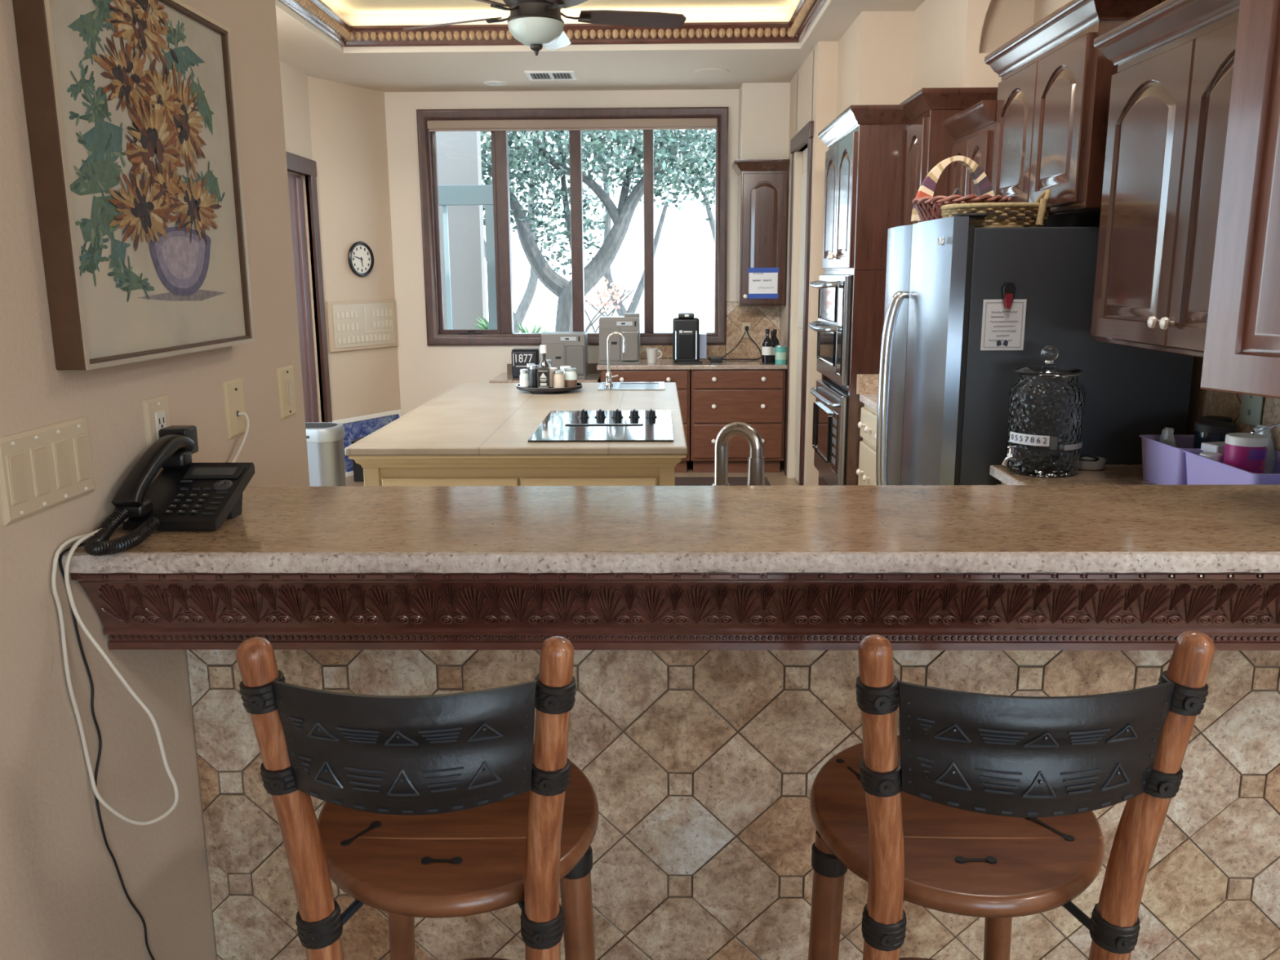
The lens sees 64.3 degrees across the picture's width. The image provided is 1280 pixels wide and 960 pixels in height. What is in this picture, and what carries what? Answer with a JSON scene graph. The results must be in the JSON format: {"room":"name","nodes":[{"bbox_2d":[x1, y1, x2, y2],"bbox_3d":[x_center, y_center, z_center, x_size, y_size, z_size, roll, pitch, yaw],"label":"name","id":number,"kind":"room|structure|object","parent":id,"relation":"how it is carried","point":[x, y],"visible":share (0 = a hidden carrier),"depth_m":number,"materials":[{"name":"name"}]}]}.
{"room":"kitchen","nodes":[
{"label":"kitchen","id":0,"kind":"room"},
{"bbox_2d":[0,0,310,959],"bbox_3d":[-0.993,0.222,-0.767,0.160,2.840,6.775,0,11,1],"label":"wall","id":1,"kind":"structure","parent":0,"point":[63,896],"depth_m":1.65,"materials":[{"name":"beige paint"}]},
{"bbox_2d":[0,416,93,525],"bbox_3d":[-0.869,-0.018,1.483,0.011,0.120,0.228,0,11,1],"label":"switch plate","id":2,"kind":"object","parent":1,"relation":"attached to","point":[42,468],"visible":1,"depth_m":1.47,"materials":[{"name":"beige plastic"}]},
{"bbox_2d":[57,542,155,959],"bbox_3d":[-0.857,0.610,1.729,0.020,1.069,0.207,0,11,1],"label":"cable","id":3,"kind":"object","parent":1,"relation":"attached to","point":[64,552],"visible":0.84,"depth_m":1.63,"materials":[{"name":"black plastic"}]},
{"bbox_2d":[12,0,254,370],"bbox_3d":[-0.846,-0.532,1.776,0.048,0.620,0.644,0,11,1],"label":"painting","id":4,"kind":"object","parent":1,"relation":"attached to","point":[130,105],"visible":1,"depth_m":1.68,"materials":[{"name":"beige"}]},
{"bbox_2d":[142,394,170,448],"bbox_3d":[-0.863,-0.090,1.831,0.010,0.118,0.085,0,11,1],"label":"wall outlet","id":5,"kind":"object","parent":1,"relation":"attached to","point":[155,410],"visible":0.62,"depth_m":1.81,"materials":[{"name":"beige plastic"}]},
{"bbox_2d":[154,409,166,439],"bbox_3d":[-0.860,-0.090,1.831,0.004,0.068,0.035,0,11,1],"label":"socket","id":6,"kind":"object","parent":5,"relation":"attached to","point":[160,415],"depth_m":1.82,"materials":[{"name":"beige plastic"}]},
{"bbox_2d":[159,425,198,453],"bbox_3d":[-0.834,-0.071,1.837,0.056,0.050,0.048,0,11,1],"label":"power adapter","id":7,"kind":"object","parent":5,"relation":"attached to","point":[190,431],"visible":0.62,"depth_m":1.82,"materials":[{"name":"black plastic"}]},
{"bbox_2d":[222,377,246,439],"bbox_3d":[-0.858,-0.153,2.163,0.010,0.121,0.092,0,11,1],"label":"phone jack","id":8,"kind":"object","parent":1,"relation":"attached to","point":[233,389],"visible":0.98,"depth_m":2.15,"materials":[{"name":"beige plastic"}]},
{"bbox_2d":[275,364,296,419],"bbox_3d":[-0.853,-0.213,2.465,0.010,0.122,0.099,0,11,1],"label":"plate","id":9,"kind":"object","parent":1,"relation":"attached to","point":[285,375],"visible":1,"depth_m":2.45,"materials":[{"name":"beige plastic"}]},
{"bbox_2d":[279,60,324,422],"bbox_3d":[-2.436,-0.876,4.691,0.170,2.840,5.460,0,11,1],"label":"wall","id":10,"kind":"structure","parent":0,"point":[294,83],"depth_m":6.95,"materials":[{"name":"beige paint"}]},
{"bbox_2d":[285,151,332,422],"bbox_3d":[-2.348,-1.026,6.863,0.130,2.270,1.100,0,11,1],"label":"door","id":11,"kind":"structure","parent":10,"relation":"in","point":[295,163],"depth_m":7.17,"materials":[{"name":"brown wood"}]},
{"bbox_2d":[306,75,400,420],"bbox_3d":[-2.203,-1.504,7.784,0.530,2.840,0.880,0,11,1],"label":"wall","id":12,"kind":"structure","parent":0,"point":[348,122],"depth_m":7.60,"materials":[{"name":"beige paint"}]},
{"bbox_2d":[347,241,373,276],"bbox_3d":[-2.098,-1.661,7.659,0.030,0.260,0.260,6,13,28],"label":"wall clock","id":13,"kind":"object","parent":12,"relation":"attached to","point":[360,256],"visible":1,"depth_m":7.65,"materials":[{"name":"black plastic"}]},
{"bbox_2d":[325,298,397,352],"bbox_3d":[-2.101,-1.181,7.748,0.028,0.370,0.720,6,13,28],"label":"control panel","id":14,"kind":"object","parent":12,"relation":"attached to","point":[365,324],"visible":1,"depth_m":7.71,"materials":[{"name":"beige plastic"}]},
{"bbox_2d":[346,459,799,486],"bbox_3d":[0.843,1.095,2.325,6.800,0.120,12.550,0,11,1],"label":"floor","id":15,"kind":"structure","parent":0,"point":[780,478],"depth_m":7.57,"materials":[{"name":"tile"}]},
{"bbox_2d":[305,422,346,486],"bbox_3d":[-1.897,-0.008,5.948,0.347,0.633,0.279,0,11,1],"label":"trash bin","id":16,"kind":"object","parent":15,"relation":"on","point":[325,441],"visible":0.49,"depth_m":5.82,"materials":[{"name":"silver metal"}]},
{"bbox_2d":[351,436,364,481],"bbox_3d":[-1.990,-0.153,7.503,0.204,0.300,0.204,0,11,1],"label":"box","id":17,"kind":"object","parent":15,"relation":"on","point":[358,476],"visible":0.27,"depth_m":7.42,"materials":[{"name":"black"}]},
{"bbox_2d":[332,408,402,477],"bbox_3d":[-2.067,-0.291,7.872,0.090,0.428,0.740,6,13,28],"label":"picture","id":18,"kind":"object","parent":15,"relation":"on","point":[357,427],"visible":0.44,"depth_m":7.77,"materials":[{"name":"paper"}]},
{"bbox_2d":[235,635,599,959],"bbox_3d":[-0.251,0.665,1.468,0.437,1.084,0.559,0,11,1],"label":"bar stool","id":19,"kind":"object","parent":15,"relation":"on","point":[442,805],"visible":1,"depth_m":1.19,"materials":[{"name":"brown wood"}]},
{"bbox_2d":[348,454,685,486],"bbox_3d":[-0.417,0.113,4.765,1.200,0.850,2.180,0,11,1],"label":"base cabinet","id":20,"kind":"object","parent":15,"relation":"on","point":[601,469],"visible":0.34,"depth_m":3.66,"materials":[{"name":"beige paint"}]},
{"bbox_2d":[345,382,687,455],"bbox_3d":[-0.423,-0.317,4.673,1.218,0.030,2.180,0,11,1],"label":"countertop","id":21,"kind":"structure","parent":20,"relation":"on","point":[467,419],"depth_m":4.18,"materials":[{"name":"stone"}]},
{"bbox_2d":[515,382,582,393],"bbox_3d":[-0.474,-0.483,5.329,0.348,0.034,0.348,0,11,1],"label":"lazy susan","id":22,"kind":"object","parent":21,"relation":"on","point":[535,389],"visible":0.59,"depth_m":5.20,"materials":[{"name":"brown metal"}]},
{"bbox_2d":[537,345,551,387],"bbox_3d":[-0.491,-0.574,5.192,0.062,0.225,0.064,0,11,1],"label":"bottle","id":23,"kind":"object","parent":22,"relation":"on","point":[544,368],"visible":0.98,"depth_m":5.17,"materials":[{"name":"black glass"}]},
{"bbox_2d":[564,367,577,386],"bbox_3d":[-0.360,-0.527,5.267,0.068,0.102,0.067,0,11,1],"label":"spice jar","id":24,"kind":"object","parent":22,"relation":"on","point":[571,375],"visible":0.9,"depth_m":5.24,"materials":[{"name":"clear glass"}]},
{"bbox_2d":[527,408,673,442],"bbox_3d":[-0.137,-0.239,4.097,0.532,0.042,0.820,0,11,1],"label":"cooktop","id":25,"kind":"object","parent":21,"relation":"in","point":[634,425],"visible":1,"depth_m":4.01,"materials":[{"name":"black glass"}]},
{"bbox_2d":[604,331,626,386],"bbox_3d":[-0.133,-0.647,5.453,0.120,0.293,0.048,0,11,1],"label":"faucet","id":26,"kind":"object","parent":21,"relation":"on","point":[608,375],"visible":1,"depth_m":5.44,"materials":[{"name":"silver metal"}]},
{"bbox_2d":[597,382,665,390],"bbox_3d":[-0.043,-0.510,5.525,0.355,0.005,0.370,0,11,1],"label":"prep sink","id":27,"kind":"object","parent":21,"relation":"in","point":[616,385],"visible":0.97,"depth_m":5.51,"materials":[{"name":"silver metal"}]},
{"bbox_2d":[618,382,658,388],"bbox_3d":[-0.005,-0.509,5.525,0.210,0.001,0.300,0,11,1],"label":"basin","id":28,"kind":"object","parent":27,"relation":"in","point":[621,385],"depth_m":5.55,"materials":[{"name":"silver metal"}]},
{"bbox_2d":[488,372,600,382],"bbox_3d":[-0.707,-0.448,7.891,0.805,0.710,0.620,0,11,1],"label":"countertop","id":29,"kind":"structure","parent":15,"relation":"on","point":[591,377],"depth_m":7.63,"materials":[{"name":"stone"}]},
{"bbox_2d":[511,348,539,377],"bbox_3d":[-0.872,-0.891,7.762,0.196,0.212,0.142,0,11,1],"label":"tin","id":30,"kind":"object","parent":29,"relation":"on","point":[521,357],"visible":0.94,"depth_m":7.69,"materials":[{"name":"black metal"}]},
{"bbox_2d":[541,331,587,377],"bbox_3d":[-0.579,-0.963,7.810,0.335,0.330,0.330,0,11,1],"label":"coffee machine","id":31,"kind":"object","parent":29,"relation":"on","point":[570,348],"visible":0.72,"depth_m":7.71,"materials":[{"name":"grey plastic"}]},
{"bbox_2d":[600,369,689,472],"bbox_3d":[0.045,-0.484,7.855,0.660,0.788,0.652,0,11,1],"label":"base cabinet","id":32,"kind":"object","parent":15,"relation":"on","point":[681,377],"visible":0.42,"depth_m":7.50,"materials":[{"name":"brown wood"}]},
{"bbox_2d":[596,357,786,369],"bbox_3d":[0.395,-0.888,7.773,1.413,0.032,0.640,0,11,1],"label":"countertop","id":33,"kind":"structure","parent":32,"relation":"on","point":[661,363],"depth_m":7.47,"materials":[{"name":"stone"}]},
{"bbox_2d":[599,312,639,364],"bbox_3d":[-0.153,-1.077,7.719,0.305,0.365,0.330,0,11,1],"label":"coffee machine","id":34,"kind":"object","parent":33,"relation":"on","point":[628,325],"visible":1,"depth_m":7.61,"materials":[{"name":"grey plastic"}]},
{"bbox_2d":[672,311,706,364],"bbox_3d":[0.375,-1.076,7.689,0.253,0.370,0.290,0,11,1],"label":"coffee maker","id":35,"kind":"object","parent":33,"relation":"on","point":[689,344],"visible":1,"depth_m":7.59,"materials":[{"name":"black plastic"}]},
{"bbox_2d":[761,328,772,364],"bbox_3d":[0.944,-0.994,7.559,0.075,0.254,0.074,0,11,1],"label":"wine bottle","id":36,"kind":"object","parent":33,"relation":"on","point":[766,352],"visible":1,"depth_m":7.54,"materials":[{"name":"black glass"}]},
{"bbox_2d":[675,476,770,485],"bbox_3d":[0.508,0.062,7.097,0.830,0.012,0.800,0,11,1],"label":"floor mat","id":37,"kind":"object","parent":15,"relation":"on","point":[679,481],"visible":0.24,"depth_m":7.33,"materials":[{"name":"grey"}]},
{"bbox_2d":[689,368,786,472],"bbox_3d":[0.733,-0.486,7.843,0.695,0.788,0.652,0,11,1],"label":"base cabinet","id":38,"kind":"object","parent":15,"relation":"on","point":[755,397],"visible":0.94,"depth_m":7.54,"materials":[{"name":"brown wood"}]},
{"bbox_2d":[817,104,910,485],"bbox_3d":[1.205,-0.707,5.306,0.472,2.224,0.960,0,11,1],"label":"oven tower","id":39,"kind":"object","parent":15,"relation":"on","point":[865,157],"visible":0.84,"depth_m":4.82,"materials":[{"name":"brown wood"}]},
{"bbox_2d":[809,379,848,485],"bbox_3d":[1.160,-0.244,5.401,0.446,0.500,0.800,0,11,1],"label":"wall oven","id":40,"kind":"object","parent":39,"relation":"in","point":[830,406],"visible":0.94,"depth_m":5.24,"materials":[{"name":"silver metal"}]},
{"bbox_2d":[808,274,852,386],"bbox_3d":[1.143,-0.795,5.289,0.474,0.535,0.800,0,11,1],"label":"wall oven","id":41,"kind":"object","parent":39,"relation":"in","point":[835,291],"visible":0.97,"depth_m":5.10,"materials":[{"name":"silver metal"}]},
{"bbox_2d":[856,404,877,485],"bbox_3d":[1.385,0.121,4.624,0.712,0.870,0.780,0,11,1],"label":"drawers","id":42,"kind":"object","parent":15,"relation":"on","point":[866,471],"visible":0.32,"depth_m":4.74,"materials":[{"name":"beige paint"}]},
{"bbox_2d":[859,394,878,411],"bbox_3d":[1.418,-0.322,4.534,0.730,0.035,0.780,0,11,1],"label":"countertop","id":43,"kind":"structure","parent":42,"relation":"on","point":[870,400],"depth_m":4.74,"materials":[{"name":"stone"}]},
{"bbox_2d":[808,630,1215,959],"bbox_3d":[0.436,0.659,1.459,0.429,1.090,0.556,0,11,1],"label":"bar stool","id":44,"kind":"object","parent":15,"relation":"on","point":[981,805],"visible":1,"depth_m":1.18,"materials":[{"name":"brown wood"}]},
{"bbox_2d":[875,213,1194,484],"bbox_3d":[1.306,-0.090,3.692,0.856,1.655,0.905,0,11,1],"label":"refrigerator","id":45,"kind":"object","parent":15,"relation":"on","point":[943,399],"visible":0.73,"depth_m":3.20,"materials":[{"name":"grey metal"}]},
{"bbox_2d":[911,155,994,221],"bbox_3d":[1.147,-1.036,3.710,0.274,0.277,0.213,7,14,33],"label":"basket","id":46,"kind":"object","parent":45,"relation":"on","point":[983,186],"visible":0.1,"depth_m":3.68,"materials":[{"name":"wicker"}]},
{"bbox_2d":[912,194,1011,222],"bbox_3d":[1.099,-0.927,3.487,0.329,0.083,0.266,0,11,1],"label":"basket","id":47,"kind":"object","parent":45,"relation":"on","point":[927,207],"visible":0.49,"depth_m":3.40,"materials":[{"name":"wicker"}]},
{"bbox_2d":[940,189,1051,227],"bbox_3d":[1.129,-0.859,3.235,0.343,0.119,0.229,0,11,1],"label":"basket","id":48,"kind":"object","parent":45,"relation":"on","point":[1000,215],"visible":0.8,"depth_m":3.15,"materials":[{"name":"wicker"}]},
{"bbox_2d":[980,299,1026,350],"bbox_3d":[1.125,-0.480,3.151,0.132,0.156,0.003,0,11,1],"label":"note","id":49,"kind":"object","parent":45,"relation":"attached to","point":[1002,328],"visible":1,"depth_m":3.15,"materials":[{"name":"white paper"}]},
{"bbox_2d":[1001,282,1015,308],"bbox_3d":[1.131,-0.565,3.125,0.040,0.078,0.017,0,11,1],"label":"clip","id":50,"kind":"object","parent":45,"relation":"attached to","point":[1008,289],"visible":1,"depth_m":3.12,"materials":[{"name":"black plastic"}]},
{"bbox_2d":[1044,212,1100,226],"bbox_3d":[1.496,-0.837,3.299,0.333,0.046,0.386,0,11,1],"label":"pan","id":51,"kind":"object","parent":45,"relation":"on","point":[1070,219],"visible":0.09,"depth_m":3.17,"materials":[{"name":"black metal"}]},
{"bbox_3d":[1.417,0.519,2.719,0.662,0.846,1.200,0,11,1],"label":"base cabinet","id":52,"kind":"object","parent":15,"relation":"on","visible":0},
{"bbox_2d":[989,464,1157,484],"bbox_3d":[1.428,0.087,2.639,0.657,0.034,1.204,0,11,1],"label":"countertop","id":53,"kind":"structure","parent":52,"relation":"on","point":[1111,474],"depth_m":3.03,"materials":[{"name":"beige stone"}]},
{"bbox_2d":[1001,345,1085,477],"bbox_3d":[1.217,-0.213,3.075,0.232,0.383,0.218,3,12,15],"label":"glass jar","id":54,"kind":"object","parent":53,"relation":"on","point":[1046,401],"visible":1,"depth_m":3.00,"materials":[{"name":"clear glass"}]},
{"bbox_2d":[1001,447,1020,466],"bbox_3d":[1.108,-0.071,3.044,0.062,0.055,0.021,-6,13,-25],"label":"tap","id":55,"kind":"object","parent":54,"relation":"on","point":[1014,455],"depth_m":3.04,"materials":[{"name":"silver metal"}]},
{"bbox_2d":[1078,454,1106,470],"bbox_3d":[1.390,-0.056,3.159,0.104,0.040,0.104,0,11,1],"label":"dish","id":56,"kind":"object","parent":53,"relation":"on","point":[1086,462],"visible":0.84,"depth_m":3.12,"materials":[{"name":"grey ceramic"}]},
{"bbox_2d":[1139,435,1200,484],"bbox_3d":[1.590,-0.048,2.897,0.247,0.125,0.247,0,11,1],"label":"bin","id":57,"kind":"object","parent":53,"relation":"on","point":[1163,464],"visible":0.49,"depth_m":2.89,"materials":[{"name":"purple plastic"}]},
{"bbox_2d":[1159,426,1177,447],"bbox_3d":[1.528,-0.102,2.945,0.050,0.099,0.064,-7,13,-28],"label":"packet","id":58,"kind":"object","parent":57,"relation":"in","point":[1166,437],"visible":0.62,"depth_m":2.93,"materials":[{"name":"grey plastic"}]},
{"bbox_2d":[1192,420,1236,448],"bbox_3d":[1.625,-0.084,2.889,0.104,0.158,0.104,0,11,1],"label":"jar","id":59,"kind":"object","parent":57,"relation":"in","point":[1205,431],"visible":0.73,"depth_m":2.85,"materials":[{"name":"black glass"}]},
{"bbox_2d":[1182,448,1279,484],"bbox_3d":[1.585,0.013,2.599,0.247,0.125,0.350,0,11,1],"label":"bin","id":60,"kind":"object","parent":53,"relation":"on","point":[1201,470],"visible":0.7,"depth_m":2.60,"materials":[{"name":"purple plastic"}]},
{"bbox_2d":[1200,441,1225,454],"bbox_3d":[1.578,-0.086,2.741,0.110,0.026,0.061,-3,12,-14],"label":"box","id":61,"kind":"object","parent":60,"relation":"in","point":[1214,446],"visible":0.27,"depth_m":2.72,"materials":[{"name":"white cardboard"}]},
{"bbox_2d":[1223,432,1268,473],"bbox_3d":[1.553,-0.065,2.614,0.096,0.101,0.096,0,11,1],"label":"jar","id":62,"kind":"object","parent":60,"relation":"in","point":[1246,451],"visible":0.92,"depth_m":2.58,"materials":[{"name":"pink plastic"}]},
{"bbox_2d":[1253,424,1275,473],"bbox_3d":[1.680,-0.082,2.752,0.052,0.134,0.081,-7,13,-28],"label":"spray bottle","id":63,"kind":"object","parent":60,"relation":"in","point":[1270,460],"visible":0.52,"depth_m":2.73,"materials":[{"name":"grey"}]},
{"bbox_3d":[0.123,0.588,2.418,1.920,0.846,0.570,0,11,1],"label":"base cabinet","id":64,"kind":"object","parent":15,"relation":"on","visible":0},
{"bbox_3d":[0.128,0.157,2.326,1.934,0.034,0.560,0,11,1],"label":"countertop","id":65,"kind":"structure","parent":64,"relation":"on","visible":0},
{"bbox_2d":[711,422,764,485],"bbox_3d":[0.199,-0.001,2.339,0.184,0.270,0.068,4,12,21],"label":"kitchen faucet","id":66,"kind":"object","parent":65,"relation":"on","point":[756,460],"visible":0.67,"depth_m":2.29,"materials":[{"name":"silver metal"}]},
{"bbox_2d":[384,88,780,459],"bbox_3d":[-0.298,-1.575,8.077,3.270,2.840,0.214,0,11,1],"label":"wall","id":67,"kind":"structure","parent":0,"point":[426,372],"depth_m":7.95,"materials":[{"name":"beige paint"}]},
{"bbox_2d":[416,106,728,345],"bbox_3d":[-0.509,-1.951,7.927,2.365,1.780,0.166,0,11,1],"label":"window","id":68,"kind":"structure","parent":67,"relation":"in","point":[504,335],"depth_m":7.89,"materials":[{"name":"brown wood"}]},
{"bbox_2d":[426,118,716,131],"bbox_3d":[-0.516,-2.697,7.738,2.200,0.078,0.060,0,11,1],"label":"roller shade","id":69,"kind":"object","parent":68,"relation":"attached to","point":[638,123],"visible":1,"depth_m":7.71,"materials":[{"name":"beige fabric"}]},
{"bbox_2d":[731,159,789,306],"bbox_3d":[0.897,-1.857,7.705,0.395,1.054,0.372,0,11,1],"label":"upper cabinet","id":70,"kind":"object","parent":67,"relation":"attached to","point":[762,184],"visible":1,"depth_m":7.54,"materials":[{"name":"brown wood"}]},
{"bbox_2d":[747,267,778,298],"bbox_3d":[0.922,-1.474,7.622,0.230,0.226,0.003,0,11,1],"label":"note","id":71,"kind":"object","parent":70,"relation":"attached to","point":[762,282],"visible":1,"depth_m":7.62,"materials":[{"name":"white paper"}]},
{"bbox_2d":[275,0,924,92],"bbox_3d":[0.826,-1.903,1.718,6.800,0.322,12.550,0,11,1],"label":"ceiling","id":72,"kind":"structure","parent":0,"point":[302,46],"depth_m":6.41,"materials":[{"name":"beige paint"}]},
{"bbox_2d":[403,0,686,56],"bbox_3d":[-0.457,-2.231,4.602,1.337,0.610,1.300,0,11,1],"label":"ceiling fan","id":73,"kind":"object","parent":72,"relation":"hanging from","point":[537,24],"visible":1,"depth_m":4.57,"materials":[{"name":"brown metal"}]},
{"bbox_2d":[524,70,577,80],"bbox_3d":[-0.618,-2.814,7.083,0.340,0.012,0.300,0,11,1],"label":"ceiling vent","id":74,"kind":"object","parent":72,"relation":"in","point":[532,75],"visible":1,"depth_m":7.07,"materials":[{"name":"white plastic"}]},
{"bbox_2d":[186,649,1279,959],"bbox_3d":[0.447,0.566,2.036,2.620,1.036,0.140,0,11,1],"label":"wall","id":75,"kind":"structure","parent":0,"point":[701,766],"depth_m":1.98,"materials":[{"name":"brown tile"}]},
{"bbox_2d":[61,484,1279,650],"bbox_3d":[0.442,0.153,1.774,2.618,0.190,0.507,0,11,1],"label":"countertop","id":76,"kind":"structure","parent":75,"relation":"on","point":[917,567],"depth_m":1.61,"materials":[{"name":"stone"}]},
{"bbox_2d":[51,517,178,825],"bbox_3d":[-0.789,0.293,1.647,0.158,0.450,0.234,0,11,1],"label":"cable","id":77,"kind":"object","parent":76,"relation":"hanging from","point":[80,539],"visible":0.94,"depth_m":1.54,"materials":[{"name":"beige plastic"}]},
{"bbox_2d":[84,434,254,556],"bbox_3d":[-0.773,0.015,1.666,0.165,0.137,0.354,0,11,1],"label":"telephone","id":78,"kind":"object","parent":76,"relation":"on","point":[186,495],"visible":1,"depth_m":1.70,"materials":[{"name":"black plastic"}]},
{"bbox_2d":[737,81,790,159],"bbox_3d":[0.924,-2.643,7.602,0.355,0.570,0.300,0,11,1],"label":"wall","id":79,"kind":"structure","parent":0,"point":[763,107],"depth_m":7.45,"materials":[{"name":"beige paint"}]},
{"bbox_2d":[953,0,1001,87],"bbox_3d":[1.621,-1.989,4.584,0.350,0.660,0.169,0,11,1],"label":"wall","id":80,"kind":"structure","parent":0,"point":[971,69],"depth_m":4.53,"materials":[{"name":"beige paint"}]},
{"bbox_2d":[779,0,1208,485],"bbox_3d":[1.565,-0.901,4.704,1.030,2.840,7.030,0,11,1],"label":"wall","id":81,"kind":"structure","parent":0,"point":[883,57],"depth_m":5.48,"materials":[{"name":"beige paint"}]},
{"bbox_2d":[278,0,826,47],"bbox_3d":[-0.458,-2.390,4.539,2.840,0.103,3.606,0,11,1],"label":"trim","id":82,"kind":"structure","parent":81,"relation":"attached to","point":[316,12],"depth_m":6.23,"materials":[{"name":"brown wood"}]},
{"bbox_2d":[784,120,813,485],"bbox_3d":[1.119,-1.132,6.961,0.120,2.400,0.890,0,11,1],"label":"door","id":83,"kind":"structure","parent":81,"relation":"in","point":[802,162],"depth_m":7.11,"materials":[{"name":"brown wood"}]},
{"bbox_2d":[856,373,879,394],"bbox_3d":[1.144,-0.461,4.897,0.200,0.095,0.018,0,11,1],"label":"backsplash","id":84,"kind":"structure","parent":81,"relation":"attached to","point":[866,384],"depth_m":4.89,"materials":[{"name":"stone"}]},
{"bbox_2d":[899,87,997,225],"bbox_3d":[1.476,-1.222,4.541,0.580,0.934,0.405,0,11,1],"label":"upper cabinet","id":85,"kind":"object","parent":81,"relation":"attached to","point":[929,143],"visible":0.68,"depth_m":4.36,"materials":[{"name":"brown wood"}]},
{"bbox_2d":[943,99,996,196],"bbox_3d":[1.533,-1.259,4.107,0.492,0.439,0.530,0,11,1],"label":"upper cabinet","id":86,"kind":"object","parent":81,"relation":"attached to","point":[972,129],"visible":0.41,"depth_m":4.03,"materials":[{"name":"brown wood"}]},
{"bbox_2d":[984,0,1166,215],"bbox_3d":[1.527,-1.196,3.405,0.480,0.604,0.960,0,11,1],"label":"upper cabinet","id":87,"kind":"object","parent":81,"relation":"attached to","point":[1054,88],"visible":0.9,"depth_m":3.20,"materials":[{"name":"brown wood"}]},
{"bbox_2d":[1090,0,1240,357],"bbox_3d":[1.505,-0.727,2.450,0.492,0.834,0.960,0,11,1],"label":"upper cabinet","id":88,"kind":"object","parent":81,"relation":"attached to","point":[1171,86],"visible":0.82,"depth_m":2.51,"materials":[{"name":"brown wood"}]},
{"bbox_2d":[1200,0,1279,398],"bbox_3d":[1.420,-0.651,1.626,0.654,1.050,0.600,-4,12,-18],"label":"upper cabinet","id":89,"kind":"object","parent":81,"relation":"attached to","point":[1242,354],"visible":1,"depth_m":1.79,"materials":[{"name":"brown wood"}]},
{"bbox_2d":[1205,389,1279,451],"bbox_3d":[1.758,-0.134,2.576,0.013,0.420,1.200,0,11,1],"label":"backsplash","id":90,"kind":"structure","parent":81,"relation":"attached to","point":[1219,403],"depth_m":2.99,"materials":[{"name":"brown tile"}]},
{"bbox_2d":[1239,394,1263,426],"bbox_3d":[1.751,-0.218,2.916,0.007,0.120,0.100,0,11,1],"label":"backsplash outlet","id":91,"kind":"object","parent":90,"relation":"attached to","point":[1251,408],"visible":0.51,"depth_m":2.91,"materials":[{"name":"grey plastic"}]},
{"label":"outside","id":92,"kind":"structure","parent":0,"visible":0},
{"bbox_2d":[485,292,714,333],"bbox_3d":[0.424,-3.298,24.837,80.000,0.150,130.000,0,11,1],"label":"ground","id":93,"kind":"structure","parent":92,"point":[542,309],"depth_m":47.46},
{"bbox_2d":[435,131,486,329],"bbox_3d":[-2.898,-2.411,9.357,2.890,4.400,0.200,0,11,1],"label":"wall","id":94,"kind":"structure","parent":93,"relation":"on","point":[459,160],"depth_m":9.28,"materials":[{"name":"grey paint"}]},
{"bbox_2d":[438,184,497,329],"bbox_3d":[-1.577,-1.360,8.966,0.740,2.380,0.060,0,11,1],"label":"patio door","id":95,"kind":"structure","parent":93,"relation":"on","point":[448,195],"depth_m":8.78,"materials":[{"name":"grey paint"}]},
{"bbox_2d":[481,130,605,333],"bbox_3d":[-1.849,-3.730,14.582,2.959,4.815,1.820,0,11,1],"label":"tree","id":96,"kind":"object","parent":93,"relation":"on","point":[522,310],"visible":0.04,"depth_m":14.70,"materials":[{"name":"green plant"}]},
{"bbox_2d":[480,128,715,331],"bbox_3d":[-0.331,-2.634,10.769,4.775,4.158,1.861,-1,12,-5],"label":"shade tree","id":97,"kind":"object","parent":93,"relation":"on","point":[621,216],"visible":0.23,"depth_m":10.71,"materials":[{"name":"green plant"}]},
{"bbox_2d":[584,275,634,332],"bbox_3d":[-0.541,-2.207,15.075,0.927,1.620,0.757,0,11,1],"label":"flowering shrub","id":98,"kind":"object","parent":93,"relation":"on","point":[608,304],"visible":0.38,"depth_m":15.04,"materials":[{"name":"grey plant"}]},
{"bbox_2d":[541,129,715,315],"bbox_3d":[-0.232,-3.943,15.560,3.031,4.826,1.882,0,11,1],"label":"tree","id":99,"kind":"object","parent":93,"relation":"on","point":[632,308],"visible":0.11,"depth_m":15.55,"materials":[{"name":"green plant"}]},
{"bbox_2d":[636,128,715,240],"bbox_3d":[1.461,-3.643,14.022,3.047,4.831,1.819,0,11,1],"label":"tree","id":100,"kind":"object","parent":93,"relation":"on","point":[712,224],"visible":0.02,"depth_m":14.01,"materials":[{"name":"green plant"}]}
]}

